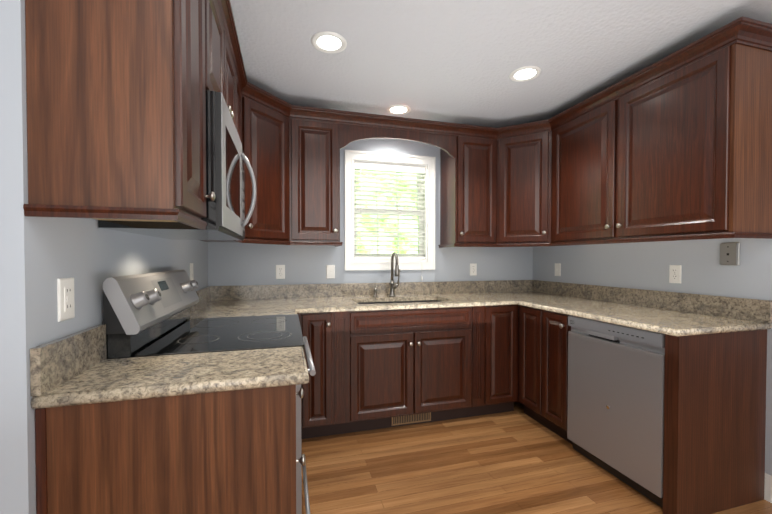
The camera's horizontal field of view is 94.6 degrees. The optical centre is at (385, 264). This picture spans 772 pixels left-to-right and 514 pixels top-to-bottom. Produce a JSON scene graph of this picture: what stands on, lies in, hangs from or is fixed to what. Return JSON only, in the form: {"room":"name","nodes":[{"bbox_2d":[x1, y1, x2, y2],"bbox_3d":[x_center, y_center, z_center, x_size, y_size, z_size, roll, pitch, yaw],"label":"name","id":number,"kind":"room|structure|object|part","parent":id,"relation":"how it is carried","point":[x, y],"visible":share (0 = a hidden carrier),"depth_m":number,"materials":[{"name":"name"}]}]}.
{"room":"kitchen","nodes":[
{"label":"kitchen","id":0,"kind":"room"},
{"bbox_2d":[0,0,207,513],"bbox_3d":[-2.845,0.004,1.313,3.600,2.440,2.012,0,1,-16],"label":"wall","id":1,"kind":"structure","parent":0,"point":[39,256],"depth_m":0.84,"materials":[{"name":"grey paint"}]},
{"bbox_2d":[57,277,74,321],"bbox_3d":[-0.878,0.096,0.981,0.009,0.115,0.071,0,1,-16],"label":"outlet","id":2,"kind":"object","parent":1,"relation":"attached to","point":[65,301],"visible":1,"depth_m":0.97,"materials":[{"name":"white plastic"}]},
{"bbox_2d":[23,204,206,229],"bbox_3d":[-0.667,-0.127,0.917,0.376,0.028,0.540,0,1,-16],"label":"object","id":3,"kind":"structure","parent":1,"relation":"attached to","point":[69,211],"depth_m":0.87,"materials":[{"name":"brown wood"}]},
{"bbox_2d":[190,263,193,279],"bbox_3d":[-1.242,0.052,2.281,0.008,0.115,0.071,0,1,-16],"label":"electrical outlet","id":4,"kind":"object","parent":1,"relation":"attached to","point":[191,272],"visible":1,"depth_m":2.26,"materials":[{"name":"white plastic"}]},
{"bbox_2d":[237,88,289,240],"bbox_3d":[-0.812,-0.622,2.416,0.305,0.914,0.355,0,1,-16],"label":"upper cabinet","id":5,"kind":"object","parent":1,"relation":"attached to","point":[263,133],"depth_m":2.41,"materials":[{"name":"brown wood"}]},
{"bbox_2d":[98,90,255,239],"bbox_3d":[-0.819,-0.365,1.572,0.440,0.480,0.759,0,1,-16],"label":"microwave","id":6,"kind":"object","parent":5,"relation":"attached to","point":[226,161],"visible":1,"depth_m":1.29,"materials":[{"name":"silver metal"}]},
{"bbox_2d":[216,0,771,139],"bbox_3d":[0.360,-1.099,2.012,2.956,0.084,1.746,0,1,-16],"label":"crown molding","id":7,"kind":"structure","parent":5,"relation":"attached to","point":[746,31],"depth_m":2.34,"materials":[{"name":"brown wood"}]},
{"bbox_2d":[208,138,532,317],"bbox_3d":[0.021,-0.027,3.243,3.240,2.440,0.160,0,1,-16],"label":"wall","id":8,"kind":"structure","parent":0,"point":[233,263],"depth_m":3.06,"materials":[{"name":"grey paint"}]},
{"bbox_2d":[276,265,284,278],"bbox_3d":[-0.862,0.064,2.909,0.071,0.115,0.008,0,1,-16],"label":"electrical outlet","id":9,"kind":"object","parent":8,"relation":"attached to","point":[280,271],"visible":1,"depth_m":2.91,"materials":[{"name":"white plastic"}]},
{"bbox_2d":[234,239,342,246],"label":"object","id":10,"kind":"structure","parent":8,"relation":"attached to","point":[255,241],"depth_m":2.60,"materials":[{"name":"brown wood"}]},
{"bbox_2d":[326,265,334,278],"bbox_3d":[-0.468,0.064,3.015,0.071,0.115,0.017,0,1,-16],"label":"light switch","id":11,"kind":"object","parent":8,"relation":"attached to","point":[330,271],"visible":1,"depth_m":3.02,"materials":[{"name":"white plastic"}]},
{"bbox_2d":[344,150,435,269],"bbox_3d":[0.027,-0.462,3.224,0.829,1.024,0.182,0,1,-16],"label":"window","id":12,"kind":"structure","parent":8,"relation":"in","point":[351,155],"depth_m":3.18,"materials":[{"name":"white wood"}]},
{"bbox_2d":[354,161,424,280],"bbox_3d":[0.042,-0.369,3.172,0.653,1.036,0.100,0,1,-16],"label":"window blinds","id":13,"kind":"object","parent":12,"relation":"attached to","point":[382,168],"visible":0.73,"depth_m":3.18,"materials":[{"name":"white plastic"}]},
{"bbox_3d":[0.023,-0.462,3.236,0.684,0.879,0.157,0,1,-16],"label":"window sash","id":14,"kind":"part","parent":12,"relation":"part of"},
{"bbox_2d":[289,119,496,244],"bbox_3d":[0.090,-0.630,2.984,1.737,0.918,0.354,0,1,-16],"label":"upper cabinet","id":15,"kind":"object","parent":8,"relation":"attached to","point":[468,188],"visible":0.88,"depth_m":2.80,"materials":[{"name":"brown wood"}]},
{"bbox_2d":[470,263,476,275],"bbox_3d":[0.829,0.051,3.382,0.071,0.115,0.008,0,1,-16],"label":"electrical outlet","id":16,"kind":"object","parent":8,"relation":"attached to","point":[473,269],"visible":1,"depth_m":3.38,"materials":[{"name":"white plastic"}]},
{"bbox_2d":[230,0,771,127],"bbox_3d":[0.921,-1.226,0.079,10.200,0.060,6.820,0,1,-16],"label":"ceiling","id":17,"kind":"structure","parent":0,"point":[455,61],"depth_m":2.03,"materials":[{"name":"white paint"}]},
{"bbox_2d":[311,31,346,52],"bbox_3d":[-0.314,-1.222,1.972,0.195,0.008,0.195,0,1,-16],"label":"recessed light","id":18,"kind":"object","parent":17,"relation":"in","point":[328,42],"visible":1,"depth_m":1.96,"materials":[{"name":"white plastic"}]},
{"bbox_2d":[386,104,410,114],"bbox_3d":[0.101,-1.236,2.861,0.195,0.008,0.195,0,1,-16],"label":"recessed light","id":19,"kind":"object","parent":17,"relation":"in","point":[398,109],"visible":1,"depth_m":2.85,"materials":[{"name":"white plastic"}]},
{"bbox_2d":[509,66,541,81],"bbox_3d":[0.900,-1.227,2.306,0.195,0.008,0.195,0,1,-16],"label":"recessed light","id":20,"kind":"object","parent":17,"relation":"in","point":[524,73],"visible":1,"depth_m":2.29,"materials":[{"name":"white plastic"}]},
{"bbox_2d":[301,401,771,513],"bbox_3d":[0.921,1.274,0.119,10.200,0.060,6.820,0,1,-16],"label":"floor","id":21,"kind":"structure","parent":0,"point":[517,460],"depth_m":2.05,"materials":[{"name":"brown wood"}]},
{"bbox_2d":[35,385,302,513],"bbox_3d":[-0.593,0.787,1.095,0.609,0.882,0.307,0,1,-16],"label":"base cabinet","id":22,"kind":"object","parent":21,"relation":"on","point":[229,452],"depth_m":0.94,"materials":[{"name":"brown wood"}]},
{"bbox_2d":[30,308,309,408],"bbox_3d":[-0.573,0.270,1.084,0.646,0.148,0.321,0,1,-16],"label":"countertop","id":23,"kind":"structure","parent":22,"relation":"on","point":[77,368],"depth_m":0.99,"materials":[{"name":"beige stone"}]},
{"bbox_2d":[102,269,315,513],"bbox_3d":[-0.691,0.626,1.621,0.685,1.186,0.822,0,1,-16],"label":"range","id":24,"kind":"object","parent":21,"relation":"on","point":[146,314],"visible":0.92,"depth_m":1.37,"materials":[{"name":"grey metal"}]},
{"bbox_2d":[298,313,309,438],"bbox_3d":[-0.950,0.763,2.583,0.723,0.882,0.607,0,1,-16],"label":"base cabinet","id":25,"kind":"object","parent":21,"relation":"on","point":[304,318],"depth_m":2.39,"materials":[{"name":"brown wood"}]},
{"bbox_2d":[310,311,349,437],"bbox_3d":[-0.489,0.761,2.712,0.311,0.882,0.607,0,1,-16],"label":"base cabinet","id":26,"kind":"object","parent":21,"relation":"on","point":[329,331],"depth_m":2.44,"materials":[{"name":"brown wood"}]},
{"bbox_2d":[350,306,485,432],"bbox_3d":[0.122,0.758,2.883,1.149,0.882,0.607,0,1,-16],"label":"base cabinet","id":27,"kind":"object","parent":21,"relation":"on","point":[377,369],"depth_m":2.60,"materials":[{"name":"brown wood"}]},
{"bbox_2d":[190,288,301,311],"bbox_3d":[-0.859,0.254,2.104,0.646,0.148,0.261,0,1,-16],"label":"countertop","id":28,"kind":"structure","parent":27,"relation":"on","point":[210,299],"depth_m":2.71,"materials":[{"name":"beige stone"}]},
{"bbox_2d":[195,280,575,312],"bbox_3d":[0.131,0.339,2.856,2.956,0.342,0.651,0,1,-16],"label":"countertop","id":29,"kind":"structure","parent":27,"relation":"on","point":[337,297],"depth_m":3.01,"materials":[{"name":"beige stone"}]},
{"bbox_2d":[373,286,377,296],"bbox_3d":[-0.084,0.229,3.010,0.042,0.097,0.092,0,1,-16],"label":"soap dispenser","id":30,"kind":"object","parent":29,"relation":"on","point":[375,292],"visible":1,"depth_m":3.02,"materials":[{"name":"grey metal"}]},
{"bbox_2d":[389,252,400,296],"bbox_3d":[0.093,0.088,3.017,0.104,0.380,0.186,0,1,-16],"label":"gooseneck faucet","id":31,"kind":"object","parent":29,"relation":"on","point":[392,283],"visible":1,"depth_m":3.06,"materials":[{"name":"grey metal"}]},
{"bbox_2d":[392,412,430,425],"bbox_3d":[0.192,1.153,2.668,0.310,0.076,0.004,0,1,-16],"label":"air vent register","id":32,"kind":"object","parent":27,"relation":"attached to","point":[409,419],"visible":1,"depth_m":2.67,"materials":[{"name":"brown metal"}]},
{"bbox_2d":[486,305,517,414],"bbox_3d":[0.769,0.755,3.064,0.382,0.882,0.607,0,1,-16],"label":"base cabinet","id":33,"kind":"object","parent":21,"relation":"on","point":[501,320],"depth_m":2.79,"materials":[{"name":"brown wood"}]},
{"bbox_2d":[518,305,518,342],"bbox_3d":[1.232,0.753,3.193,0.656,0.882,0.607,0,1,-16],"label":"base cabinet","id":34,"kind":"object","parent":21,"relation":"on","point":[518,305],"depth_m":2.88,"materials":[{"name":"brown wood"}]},
{"bbox_2d":[567,315,664,507],"bbox_3d":[1.543,0.773,2.103,0.599,0.878,0.600,0,1,-16],"label":"dishwasher","id":35,"kind":"object","parent":21,"relation":"on","point":[615,423],"visible":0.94,"depth_m":1.96,"materials":[{"name":"grey metal"}]},
{"bbox_2d":[518,305,766,513],"bbox_3d":[1.482,0.767,2.335,0.638,0.882,1.220,0,1,-16],"label":"base cabinet","id":36,"kind":"object","parent":21,"relation":"on","point":[714,420],"visible":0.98,"depth_m":1.76,"materials":[{"name":"brown wood"}]},
{"bbox_2d":[518,284,771,336],"bbox_3d":[1.489,0.251,2.286,0.646,0.148,1.177,0,1,-16],"label":"countertop","id":37,"kind":"structure","parent":36,"relation":"on","point":[676,314],"depth_m":2.14,"materials":[{"name":"beige stone"}]},
{"bbox_2d":[533,23,771,475],"bbox_3d":[3.468,-0.026,3.170,3.640,2.440,1.838,0,1,-16],"label":"wall","id":38,"kind":"structure","parent":0,"point":[640,265],"depth_m":2.25,"materials":[{"name":"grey paint"}]},
{"bbox_2d":[496,129,555,243],"bbox_3d":[1.150,-0.632,2.990,0.305,0.914,0.305,0,1,-16],"label":"upper cabinet","id":39,"kind":"object","parent":38,"relation":"attached to","point":[526,164],"depth_m":2.96,"materials":[{"name":"brown wood"}]},
{"bbox_2d":[555,263,560,275],"bbox_3d":[1.551,0.050,3.234,0.017,0.115,0.071,0,1,-16],"label":"light switch","id":40,"kind":"object","parent":38,"relation":"attached to","point":[557,269],"visible":1,"depth_m":3.23,"materials":[{"name":"white plastic"}]},
{"bbox_2d":[438,232,771,247],"label":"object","id":41,"kind":"structure","parent":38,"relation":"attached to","point":[726,234],"depth_m":2.16,"materials":[{"name":"brown wood"}]},
{"bbox_2d":[669,265,681,283],"bbox_3d":[1.829,0.063,2.256,0.008,0.115,0.071,0,1,-16],"label":"electrical outlet","id":42,"kind":"object","parent":38,"relation":"attached to","point":[675,272],"visible":1,"depth_m":2.25,"materials":[{"name":"white plastic"}]},
{"bbox_2d":[720,242,739,264],"bbox_3d":[1.901,-0.056,1.975,0.020,0.125,0.085,0,1,-16],"label":"outlet","id":43,"kind":"object","parent":38,"relation":"attached to","point":[729,253],"visible":1,"depth_m":1.96,"materials":[{"name":"grey metal"}]},
{"bbox_2d":[764,473,771,502],"bbox_3d":[3.711,1.138,2.318,3.640,0.140,0.030,0,1,-16],"label":"baseboard","id":44,"kind":"structure","parent":38,"relation":"attached to","point":[768,489],"depth_m":1.82,"materials":[{"name":"white"}]},
{"label":"outside","id":45,"kind":"structure","parent":0,"visible":0},
{"bbox_2d":[356,170,417,253],"bbox_3d":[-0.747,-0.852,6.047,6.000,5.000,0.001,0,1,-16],"label":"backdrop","id":46,"kind":"structure","parent":45,"point":[386,238],"depth_m":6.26,"materials":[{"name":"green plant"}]}
]}

